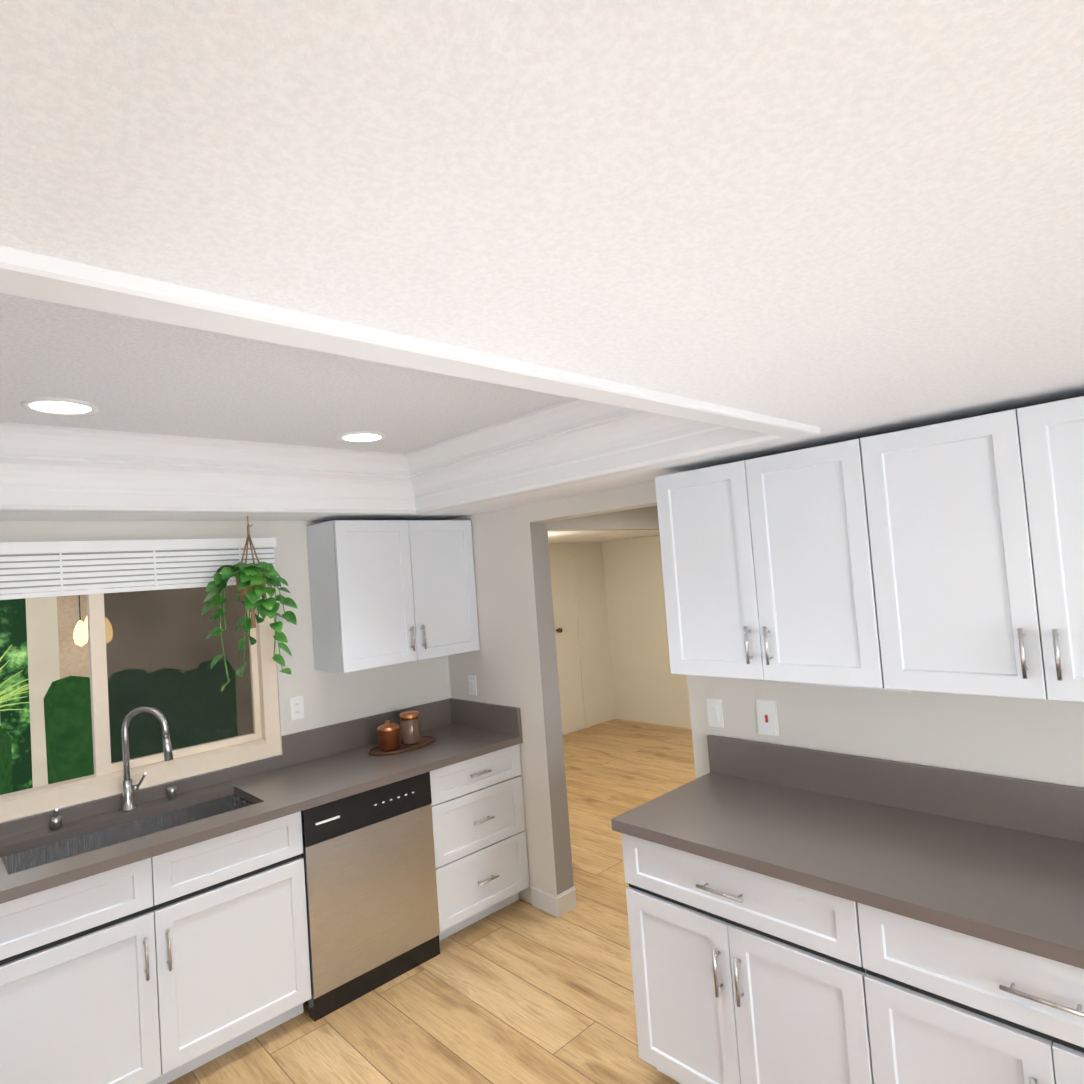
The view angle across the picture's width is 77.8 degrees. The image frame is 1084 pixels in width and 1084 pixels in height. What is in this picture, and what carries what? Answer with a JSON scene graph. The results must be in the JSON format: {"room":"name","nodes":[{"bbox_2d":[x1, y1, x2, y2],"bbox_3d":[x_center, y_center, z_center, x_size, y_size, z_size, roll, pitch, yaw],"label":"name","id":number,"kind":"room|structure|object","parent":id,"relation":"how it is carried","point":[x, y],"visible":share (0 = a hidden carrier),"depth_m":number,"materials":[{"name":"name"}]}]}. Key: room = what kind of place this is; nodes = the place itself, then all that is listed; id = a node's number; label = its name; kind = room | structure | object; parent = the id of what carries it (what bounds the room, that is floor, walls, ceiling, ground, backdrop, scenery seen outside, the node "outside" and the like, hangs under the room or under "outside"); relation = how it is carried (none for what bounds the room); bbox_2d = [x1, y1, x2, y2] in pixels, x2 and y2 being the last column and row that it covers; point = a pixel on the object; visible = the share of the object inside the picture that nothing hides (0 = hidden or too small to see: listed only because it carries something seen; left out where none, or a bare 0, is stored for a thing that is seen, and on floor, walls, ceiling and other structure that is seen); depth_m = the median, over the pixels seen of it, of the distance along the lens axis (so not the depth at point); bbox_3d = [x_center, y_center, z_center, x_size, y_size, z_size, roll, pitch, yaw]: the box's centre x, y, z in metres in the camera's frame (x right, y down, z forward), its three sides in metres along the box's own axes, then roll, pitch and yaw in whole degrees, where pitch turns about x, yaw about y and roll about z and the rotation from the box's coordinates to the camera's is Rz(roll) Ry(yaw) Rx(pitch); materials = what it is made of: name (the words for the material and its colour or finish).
{"room":"kitchen","nodes":[
{"label":"kitchen","id":0,"kind":"room"},
{"bbox_2d":[0,521,450,822],"bbox_3d":[-1.737,0.763,3.153,3.345,2.620,0.120,-2,-4,-44],"label":"wall","id":1,"kind":"structure","parent":0,"point":[330,698],"depth_m":3.54,"materials":[{"name":"paint"}]},
{"bbox_2d":[0,547,280,821],"bbox_3d":[-1.947,0.552,2.972,1.502,1.105,0.088,-2,-4,-44],"label":"window","id":2,"kind":"structure","parent":1,"relation":"in","point":[232,742],"depth_m":3.17,"materials":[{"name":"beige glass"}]},
{"bbox_2d":[0,538,276,599],"bbox_3d":[-1.896,0.399,2.914,1.512,0.808,0.058,-2,-4,-44],"label":"window blind","id":3,"kind":"object","parent":2,"relation":"attached to","point":[31,571],"visible":0.79,"depth_m":2.95,"materials":[{"name":"white plastic"}]},
{"bbox_2d":[290,696,303,720],"bbox_3d":[-1.275,0.865,3.495,0.070,0.115,0.007,-2,-4,-44],"label":"electrical outlet","id":4,"kind":"object","parent":1,"relation":"attached to","point":[296,707],"visible":1,"depth_m":3.49,"materials":[{"name":"white plastic"}]},
{"bbox_2d":[306,520,479,672],"bbox_3d":[-0.803,0.274,3.761,0.864,0.768,0.364,-2,-4,-44],"label":"upper cabinet","id":5,"kind":"object","parent":1,"relation":"attached to","point":[386,592],"visible":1,"depth_m":3.57,"materials":[{"name":"white wood"}]},
{"bbox_2d":[167,719,695,1083],"bbox_3d":[1.637,1.819,2.298,6.985,0.060,9.520,-2,-4,-44],"label":"floor","id":6,"kind":"structure","parent":0,"point":[520,991],"depth_m":2.87,"materials":[{"name":"brown wood"}]},
{"bbox_2d":[0,811,311,1083],"bbox_3d":[-1.611,1.606,2.628,1.173,0.875,0.654,-2,-4,-44],"label":"base cabinet","id":7,"kind":"object","parent":6,"relation":"on","point":[167,967],"visible":0.88,"depth_m":2.44,"materials":[{"name":"white wood"}]},
{"bbox_2d":[0,698,522,903],"bbox_3d":[-1.271,1.150,2.672,3.088,0.395,1.146,-2,-4,-44],"label":"countertop","id":8,"kind":"structure","parent":7,"relation":"on","point":[309,769],"depth_m":3.01,"materials":[{"name":"grey stone"}]},
{"bbox_2d":[50,808,61,829],"bbox_3d":[-1.962,1.114,2.710,0.040,0.085,0.052,-2,-4,-44],"label":"soap dispenser","id":9,"kind":"object","parent":8,"relation":"on","point":[55,822],"visible":0.96,"depth_m":2.70,"materials":[{"name":"silver metal"}]},
{"bbox_2d":[121,706,172,811],"bbox_3d":[-1.710,0.928,2.897,0.178,0.435,0.178,-2,-4,-44],"label":"faucet","id":10,"kind":"object","parent":8,"relation":"on","point":[128,788],"visible":1,"depth_m":2.89,"materials":[{"name":"silver metal"}]},
{"bbox_2d":[167,786,176,799],"bbox_3d":[-1.659,1.123,3.009,0.040,0.050,0.039,-2,-4,-44],"label":"cap","id":11,"kind":"object","parent":8,"relation":"on","point":[171,792],"visible":0.92,"depth_m":2.99,"materials":[{"name":"silver metal"}]},
{"bbox_2d":[368,736,435,755],"bbox_3d":[-0.753,1.101,3.630,0.400,0.016,0.230,-2,-4,-44],"label":"tray","id":12,"kind":"object","parent":8,"relation":"on","point":[424,742],"visible":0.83,"depth_m":3.57,"materials":[{"name":"brown wood"}]},
{"bbox_2d":[377,720,399,750],"bbox_3d":[-0.817,1.028,3.578,0.118,0.150,0.116,-2,-4,-44],"label":"copper canister","id":13,"kind":"object","parent":12,"relation":"on","point":[388,736],"visible":1,"depth_m":3.53,"materials":[{"name":"orange metal"}]},
{"bbox_2d":[399,711,421,744],"bbox_3d":[-0.723,1.018,3.683,0.116,0.165,0.114,-2,-4,-44],"label":"jar","id":14,"kind":"object","parent":12,"relation":"on","point":[410,726],"visible":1,"depth_m":3.64,"materials":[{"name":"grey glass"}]},
{"bbox_2d":[301,772,439,1021],"bbox_3d":[-0.955,1.586,3.254,0.634,0.874,0.613,-2,-4,-44],"label":"dishwasher","id":15,"kind":"object","parent":6,"relation":"on","point":[368,856],"visible":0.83,"depth_m":3.01,"materials":[{"name":"silver metal"}]},
{"bbox_2d":[430,744,529,940],"bbox_3d":[-0.508,1.572,3.686,0.600,0.875,0.654,-2,-4,-44],"label":"base cabinet","id":16,"kind":"object","parent":6,"relation":"on","point":[480,843],"visible":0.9,"depth_m":3.47,"materials":[{"name":"white wood"}]},
{"bbox_2d":[621,833,864,1083],"bbox_3d":[0.816,1.410,2.277,0.633,0.876,0.809,-2,-4,-44],"label":"base cabinet","id":17,"kind":"object","parent":6,"relation":"on","point":[742,976],"depth_m":2.05,"materials":[{"name":"white wood"}]},
{"bbox_2d":[611,735,1083,968],"bbox_3d":[1.320,0.812,1.717,0.656,0.190,2.450,-2,-4,-44],"label":"countertop","id":18,"kind":"structure","parent":17,"relation":"on","point":[996,859],"depth_m":2.04,"materials":[{"name":"grey stone"}]},
{"bbox_2d":[849,900,1083,1083],"bbox_3d":[1.373,1.342,1.694,0.633,0.876,0.808,-2,-4,-44],"label":"base cabinet","id":19,"kind":"object","parent":6,"relation":"on","point":[936,1004],"depth_m":1.62,"materials":[{"name":"white wood"}]},
{"bbox_2d":[0,0,1083,520],"bbox_3d":[0.778,-0.634,0.479,3.095,0.450,7.430,-2,-4,-44],"label":"ceiling","id":20,"kind":"structure","parent":0,"point":[838,220],"depth_m":0.68,"materials":[{"name":"paint"}]},
{"bbox_2d":[21,397,98,415],"bbox_3d":[-1.480,-0.415,2.064,0.196,0.008,0.196,-2,-4,-44],"label":"recessed light","id":21,"kind":"object","parent":20,"relation":"in","point":[59,406],"visible":0.98,"depth_m":2.05,"materials":[{"name":"white plastic"}]},
{"bbox_2d":[0,422,426,514],"bbox_3d":[-1.345,-0.263,2.730,2.136,0.272,0.218,-2,-4,-44],"label":"trim","id":22,"kind":"structure","parent":20,"relation":"attached to","point":[44,468],"depth_m":2.64,"materials":[{"name":"white"}]},
{"bbox_2d":[202,516,297,691],"bbox_3d":[-1.366,0.272,3.145,0.430,0.792,0.295,-2,-4,-44],"label":"pothos plant","id":23,"kind":"object","parent":20,"relation":"hanging from","point":[253,579],"visible":1,"depth_m":3.11,"materials":[{"name":"green plant"}]},
{"bbox_2d":[338,431,385,442],"bbox_3d":[-0.749,-0.436,2.794,0.196,0.008,0.196,-2,-4,-44],"label":"recessed light","id":24,"kind":"object","parent":20,"relation":"in","point":[362,436],"visible":0.98,"depth_m":2.78,"materials":[{"name":"white plastic"}]},
{"bbox_2d":[0,245,820,451],"bbox_3d":[-0.024,-0.424,1.348,2.136,0.272,0.218,-2,-4,-44],"label":"trim","id":25,"kind":"structure","parent":20,"relation":"attached to","point":[593,428],"depth_m":1.04,"materials":[{"name":"white paint"}]},
{"bbox_2d":[404,421,731,512],"bbox_3d":[0.009,-0.365,2.700,0.218,0.272,1.650,-2,-4,-44],"label":"trim","id":26,"kind":"structure","parent":20,"relation":"attached to","point":[499,460],"depth_m":2.80,"materials":[{"name":"white paint"}]},
{"bbox_2d":[548,542,615,734],"bbox_3d":[-0.533,0.844,6.875,3.540,2.620,0.100,-2,-4,-44],"label":"wall","id":27,"kind":"structure","parent":0,"point":[589,555],"depth_m":7.89,"materials":[{"name":"white paint"}]},
{"bbox_2d":[549,545,588,734],"bbox_3d":[-0.164,1.092,7.077,1.780,2.090,0.074,-2,-4,-44],"label":"doors","id":28,"kind":"structure","parent":27,"relation":"in","point":[569,642],"depth_m":7.57,"materials":[{"name":"white wood"}]},
{"bbox_2d":[547,505,658,530],"bbox_3d":[0.644,0.701,5.643,3.540,2.620,0.180,-2,-4,-44],"label":"wall","id":29,"kind":"structure","parent":0,"point":[644,518],"depth_m":5.71,"materials":[{"name":"grey paint"}]},
{"bbox_2d":[547,530,659,542],"bbox_3d":[2.624,-0.606,3.537,3.540,0.500,9.300,-2,-4,-44],"label":"ceiling","id":30,"kind":"structure","parent":0,"point":[577,536],"depth_m":6.62,"materials":[{"name":"paint"}]},
{"bbox_2d":[600,535,691,728],"bbox_3d":[3.981,0.414,4.784,0.100,2.620,9.400,-2,-4,-44],"label":"wall","id":31,"kind":"structure","parent":0,"point":[629,676],"depth_m":7.70,"materials":[{"name":"white paint"}]},
{"bbox_2d":[447,481,1083,903],"bbox_3d":[2.022,0.411,1.546,0.130,2.620,7.430,-2,-4,-44],"label":"wall","id":32,"kind":"structure","parent":0,"point":[511,661],"depth_m":2.90,"materials":[{"name":"paint"}]},
{"bbox_2d":[468,675,476,695],"bbox_3d":[-0.416,0.855,4.002,0.010,0.115,0.070,-2,-4,-44],"label":"light switch","id":33,"kind":"object","parent":32,"relation":"attached to","point":[472,685],"visible":1,"depth_m":4.00,"materials":[{"name":"white plastic"}]},
{"bbox_2d":[531,886,576,916],"bbox_3d":[0.063,1.914,3.627,0.142,0.105,0.202,-2,-4,-44],"label":"baseboard","id":34,"kind":"structure","parent":32,"relation":"attached to","point":[562,903],"depth_m":3.56,"materials":[{"name":"white wood"}]},
{"bbox_2d":[706,698,723,727],"bbox_3d":[0.723,0.716,2.809,0.010,0.115,0.070,-2,-4,-44],"label":"light switch","id":35,"kind":"object","parent":32,"relation":"attached to","point":[715,712],"visible":1,"depth_m":2.81,"materials":[{"name":"white plastic"}]},
{"bbox_2d":[755,699,778,735],"bbox_3d":[0.884,0.691,2.640,0.008,0.135,0.085,-2,-4,-44],"label":"light switch panel","id":36,"kind":"object","parent":32,"relation":"attached to","point":[767,718],"visible":1,"depth_m":2.64,"materials":[{"name":"white plastic"}]},
{"bbox_2d":[655,396,1083,701],"bbox_3d":[1.389,0.034,1.842,0.348,0.788,2.385,-2,-4,-44],"label":"upper cabinet","id":37,"kind":"object","parent":32,"relation":"attached to","point":[945,557],"visible":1,"depth_m":2.00,"materials":[{"name":"white wood"}]},
{"label":"outside","id":38,"kind":"structure","parent":0,"visible":0},
{"bbox_2d":[0,644,28,794],"bbox_3d":[-5.223,1.930,6.223,1.466,2.089,0.640,-2,-4,-44],"label":"bush","id":39,"kind":"object","parent":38,"point":[6,761],"depth_m":6.32,"materials":[{"name":"green plant"}]},
{"bbox_2d":[0,593,32,791],"bbox_3d":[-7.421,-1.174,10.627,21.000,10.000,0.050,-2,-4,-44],"label":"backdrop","id":40,"kind":"structure","parent":38,"point":[13,632],"depth_m":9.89,"materials":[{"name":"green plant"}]},
{"bbox_2d":[25,589,253,787],"bbox_3d":[-3.375,0.581,6.183,2.172,4.500,0.930,-2,-4,-44],"label":"screen","id":41,"kind":"object","parent":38,"point":[56,748],"depth_m":5.36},
{"bbox_2d":[73,595,109,645],"bbox_3d":[-3.680,-0.356,5.820,0.138,2.421,1.281,-4,-3,-6],"label":"pendant lamps","id":42,"kind":"object","parent":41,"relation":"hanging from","point":[80,636],"depth_m":5.16,"materials":[{"name":"beige glass"}]}
]}

